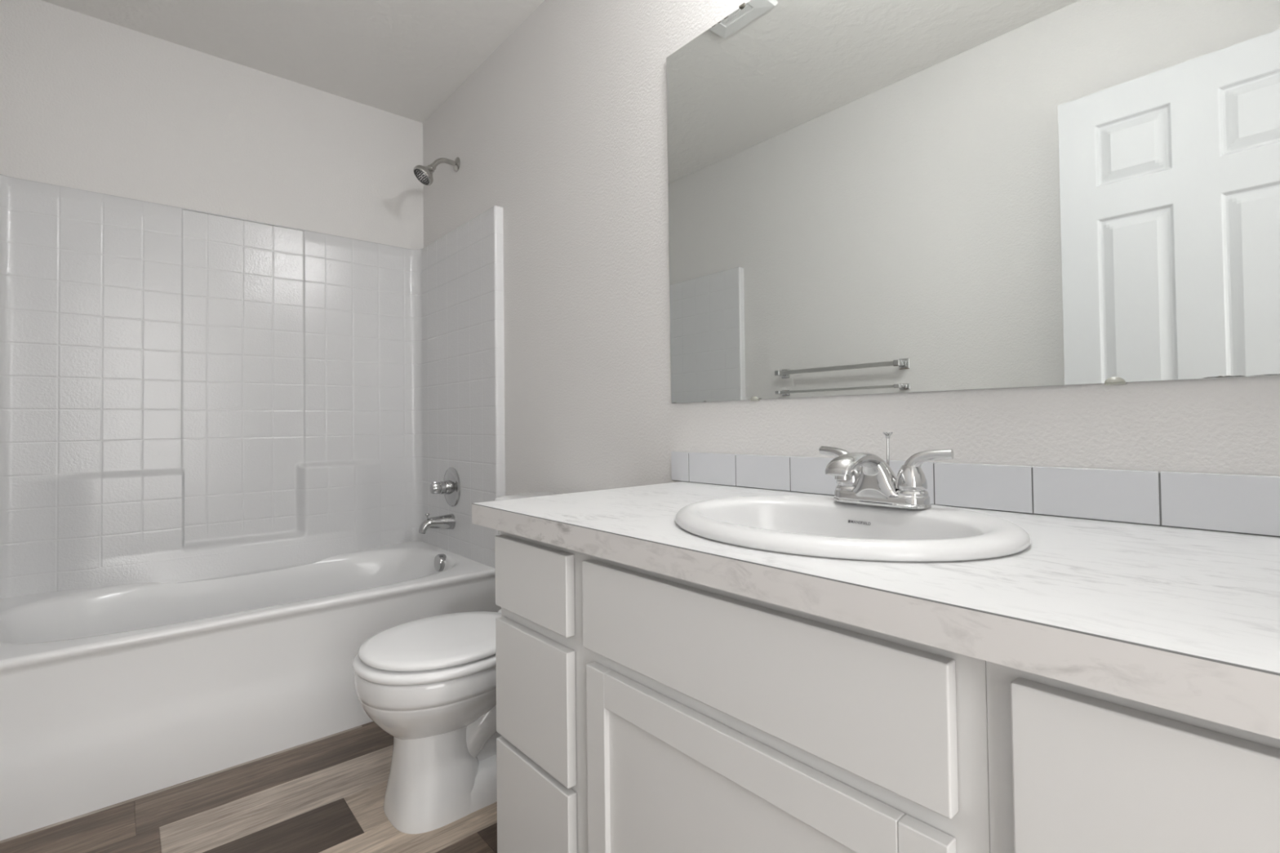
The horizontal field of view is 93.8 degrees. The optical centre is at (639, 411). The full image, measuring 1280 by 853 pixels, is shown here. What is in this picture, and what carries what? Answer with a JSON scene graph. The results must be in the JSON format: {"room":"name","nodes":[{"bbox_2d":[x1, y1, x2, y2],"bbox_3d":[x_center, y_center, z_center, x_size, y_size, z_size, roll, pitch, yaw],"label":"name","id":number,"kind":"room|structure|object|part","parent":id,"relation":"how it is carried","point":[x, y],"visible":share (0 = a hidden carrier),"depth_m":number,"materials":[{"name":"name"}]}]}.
{"room":"bathroom","nodes":[
{"label":"bathroom","id":0,"kind":"room"},
{"bbox_2d":[0,0,423,248],"bbox_3d":[-1.628,-0.191,2.459,1.657,2.440,0.100,0,-1,-41],"label":"wall","id":1,"kind":"structure","parent":0,"point":[87,103],"depth_m":2.32,"materials":[{"name":"white paint"}]},
{"bbox_2d":[0,173,505,599],"bbox_3d":[-1.331,-0.060,2.116,1.457,1.449,0.800,0,-1,-41],"label":"shower surround","id":2,"kind":"object","parent":1,"relation":"attached to","point":[187,395],"visible":0.94,"depth_m":2.32,"materials":[{"name":"white plastic"}]},
{"bbox_2d":[418,513,455,533],"bbox_3d":[-0.857,0.463,2.514,0.145,0.083,0.066,0,-1,-41],"label":"tub spout","id":3,"kind":"object","parent":2,"relation":"attached to","point":[447,522],"visible":1,"depth_m":2.50,"materials":[{"name":"silver metal"}]},
{"bbox_2d":[429,466,460,506],"bbox_3d":[-0.839,0.321,2.533,0.092,0.168,0.168,0,-1,-41],"label":"shower valve","id":4,"kind":"object","parent":2,"relation":"attached to","point":[450,486],"visible":1,"depth_m":2.52,"materials":[{"name":"silver metal"}]},
{"bbox_3d":[-0.860,0.321,2.515,0.036,0.046,0.051,0,-1,-41],"label":"knob","id":5,"kind":"part","parent":4,"relation":"part of","materials":[{"name":"silver metal"}]},
{"bbox_2d":[0,721,497,852],"bbox_3d":[0.048,1.025,0.567,3.800,0.100,5.100,0,-1,-41],"label":"floor","id":6,"kind":"structure","parent":0,"point":[326,794],"depth_m":1.48,"materials":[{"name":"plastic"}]},
{"bbox_2d":[0,541,501,840],"bbox_3d":[-1.321,0.808,2.100,1.455,0.422,0.800,0,-1,-41],"label":"bathtub","id":7,"kind":"object","parent":6,"relation":"on","point":[109,695],"visible":0.83,"depth_m":1.72,"materials":[{"name":"white plastic"}]},
{"bbox_3d":[-0.839,0.635,2.518,0.035,0.072,0.071,0,-1,-41],"label":"overflow plate","id":8,"kind":"part","parent":7,"relation":"part of","materials":[{"name":"silver metal"}]},
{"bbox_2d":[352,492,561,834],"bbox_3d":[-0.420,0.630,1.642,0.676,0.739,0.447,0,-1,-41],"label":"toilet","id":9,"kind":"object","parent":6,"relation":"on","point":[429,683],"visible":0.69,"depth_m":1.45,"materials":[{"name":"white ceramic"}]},
{"bbox_3d":[-0.511,0.617,1.564,0.435,0.023,0.374,0,-1,-41],"label":"seat","id":10,"kind":"part","parent":9,"relation":"part of","materials":[{"name":"white plastic"}]},
{"bbox_3d":[-0.509,0.590,1.567,0.416,0.024,0.360,0,-1,-41],"label":"lid","id":11,"kind":"part","parent":9,"relation":"part of","materials":[{"name":"white plastic"}]},
{"bbox_3d":[-0.253,0.281,1.798,0.220,0.038,0.446,0,-1,-41],"label":"tank lid","id":12,"kind":"part","parent":9,"relation":"part of","materials":[{"name":"white ceramic"}]},
{"bbox_2d":[494,531,990,852],"bbox_3d":[0.218,0.596,1.002,0.571,0.770,0.859,0,-1,-41],"label":"vanity cabinet","id":13,"kind":"object","parent":6,"relation":"on","point":[638,710],"visible":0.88,"depth_m":0.73,"materials":[{"name":"white paint"}]},
{"bbox_3d":[-0.190,0.298,1.052,0.018,0.131,0.241,0,-1,-41],"label":"drawer","id":14,"kind":"part","parent":13,"relation":"part of","materials":[{"name":"white paint"}]},
{"bbox_3d":[-0.188,0.495,1.048,0.018,0.214,0.241,0,-1,-41],"label":"drawer","id":15,"kind":"part","parent":13,"relation":"part of","materials":[{"name":"white paint"}]},
{"bbox_3d":[-0.185,0.737,1.044,0.018,0.248,0.241,0,-1,-41],"label":"drawer","id":16,"kind":"part","parent":13,"relation":"part of","materials":[{"name":"white paint"}]},
{"bbox_3d":[0.103,0.616,0.718,0.008,0.378,0.448,0,-1,-41],"label":"door panel","id":17,"kind":"part","parent":13,"relation":"part of","materials":[{"name":"white paint"}]},
{"bbox_3d":[0.095,0.290,0.724,0.018,0.133,0.542,0,-1,-41],"label":"false drawer","id":18,"kind":"part","parent":13,"relation":"part of","materials":[{"name":"white paint"}]},
{"bbox_3d":[0.100,0.616,0.716,0.018,0.472,0.530,0,-1,-41],"label":"cabinet door","id":19,"kind":"part","parent":13,"relation":"part of","materials":[{"name":"white paint"}]},
{"bbox_2d":[471,481,1279,739],"bbox_3d":[0.314,0.186,0.883,0.589,0.039,1.289,0,-1,-41],"label":"countertop","id":20,"kind":"structure","parent":13,"relation":"on","point":[1182,620],"depth_m":0.56,"materials":[{"name":"stone"}]},
{"bbox_2d":[675,495,1031,562],"bbox_3d":[0.279,0.221,0.869,0.417,0.150,0.490,0,-1,-41],"label":"sink","id":21,"kind":"object","parent":20,"relation":"in","point":[811,526],"visible":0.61,"depth_m":0.84,"materials":[{"name":"white ceramic"}]},
{"bbox_2d":[818,431,953,509],"bbox_3d":[0.352,0.090,0.936,0.176,0.114,0.221,0,-1,-41],"label":"faucet","id":22,"kind":"object","parent":21,"relation":"on","point":[874,483],"visible":1,"depth_m":0.92,"materials":[{"name":"silver metal"}]},
{"bbox_3d":[0.342,0.079,1.025,0.026,0.040,0.072,0,-1,-28],"label":"lever handle","id":23,"kind":"part","parent":22,"relation":"part of","materials":[{"name":"silver metal"}]},
{"bbox_3d":[0.352,0.101,0.935,0.176,0.077,0.104,0,-1,-41],"label":"spout","id":24,"kind":"part","parent":22,"relation":"part of","materials":[{"name":"silver metal"}]},
{"bbox_3d":[0.387,0.138,0.965,0.057,0.020,0.157,0,-1,-41],"label":"plate","id":25,"kind":"part","parent":22,"relation":"part of","materials":[{"name":"silver metal"}]},
{"bbox_3d":[0.407,0.082,0.981,0.016,0.099,0.016,0,-1,-41],"label":"lift rod","id":26,"kind":"part","parent":22,"relation":"part of","materials":[{"name":"silver metal"}]},
{"bbox_3d":[0.438,0.076,0.914,0.072,0.040,0.026,-1,-1,36],"label":"lever handle","id":27,"kind":"part","parent":22,"relation":"part of","materials":[{"name":"silver metal"}]},
{"bbox_2d":[986,661,1279,852],"bbox_3d":[0.623,0.582,0.536,0.571,0.770,0.375,0,-1,-41],"label":"vanity cabinet","id":28,"kind":"object","parent":6,"relation":"on","point":[1073,768],"visible":0.46,"depth_m":0.43,"materials":[{"name":"white paint"}]},
{"bbox_2d":[41,0,544,123],"bbox_3d":[0.018,-1.515,0.614,3.800,0.100,5.100,0,-1,-41],"label":"ceiling","id":29,"kind":"structure","parent":0,"point":[403,58],"depth_m":2.26,"materials":[{"name":"white paint"}]},
{"bbox_2d":[422,0,1279,495],"bbox_3d":[0.025,-0.224,1.743,0.100,2.440,3.150,0,-1,-41],"label":"wall","id":30,"kind":"structure","parent":0,"point":[562,128],"depth_m":1.75,"materials":[{"name":"white paint"}]},
{"bbox_2d":[413,156,460,185],"bbox_3d":[-0.871,-1.038,2.558,0.188,0.153,0.089,0,-1,-41],"label":"shower head","id":31,"kind":"object","parent":30,"relation":"attached to","point":[424,174],"visible":1,"depth_m":2.53},
{"bbox_3d":[-0.916,-0.990,2.517,0.060,0.052,0.076,0,-1,-41],"label":"plate","id":32,"kind":"part","parent":31,"relation":"part of","materials":[{"name":"silver metal"}]},
{"bbox_3d":[-0.847,-1.065,2.579,0.118,0.063,0.021,0,-1,-41],"label":"arm","id":33,"kind":"part","parent":31,"relation":"part of","materials":[{"name":"silver metal"}]},
{"bbox_2d":[666,0,1279,403],"bbox_3d":[0.506,-0.502,1.107,0.008,0.936,1.308,0,-1,-41],"label":"wall mirror","id":34,"kind":"object","parent":30,"relation":"attached to","point":[866,197],"visible":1,"depth_m":1.02,"materials":[{"name":"clear glass"}]},
{"bbox_2d":[671,451,1279,537],"bbox_3d":[0.520,0.129,1.088,0.009,0.077,1.324,0,-1,-41],"label":"backsplash","id":35,"kind":"structure","parent":30,"relation":"attached to","point":[1240,504],"depth_m":0.92,"materials":[{"name":"white tile"}]}
]}

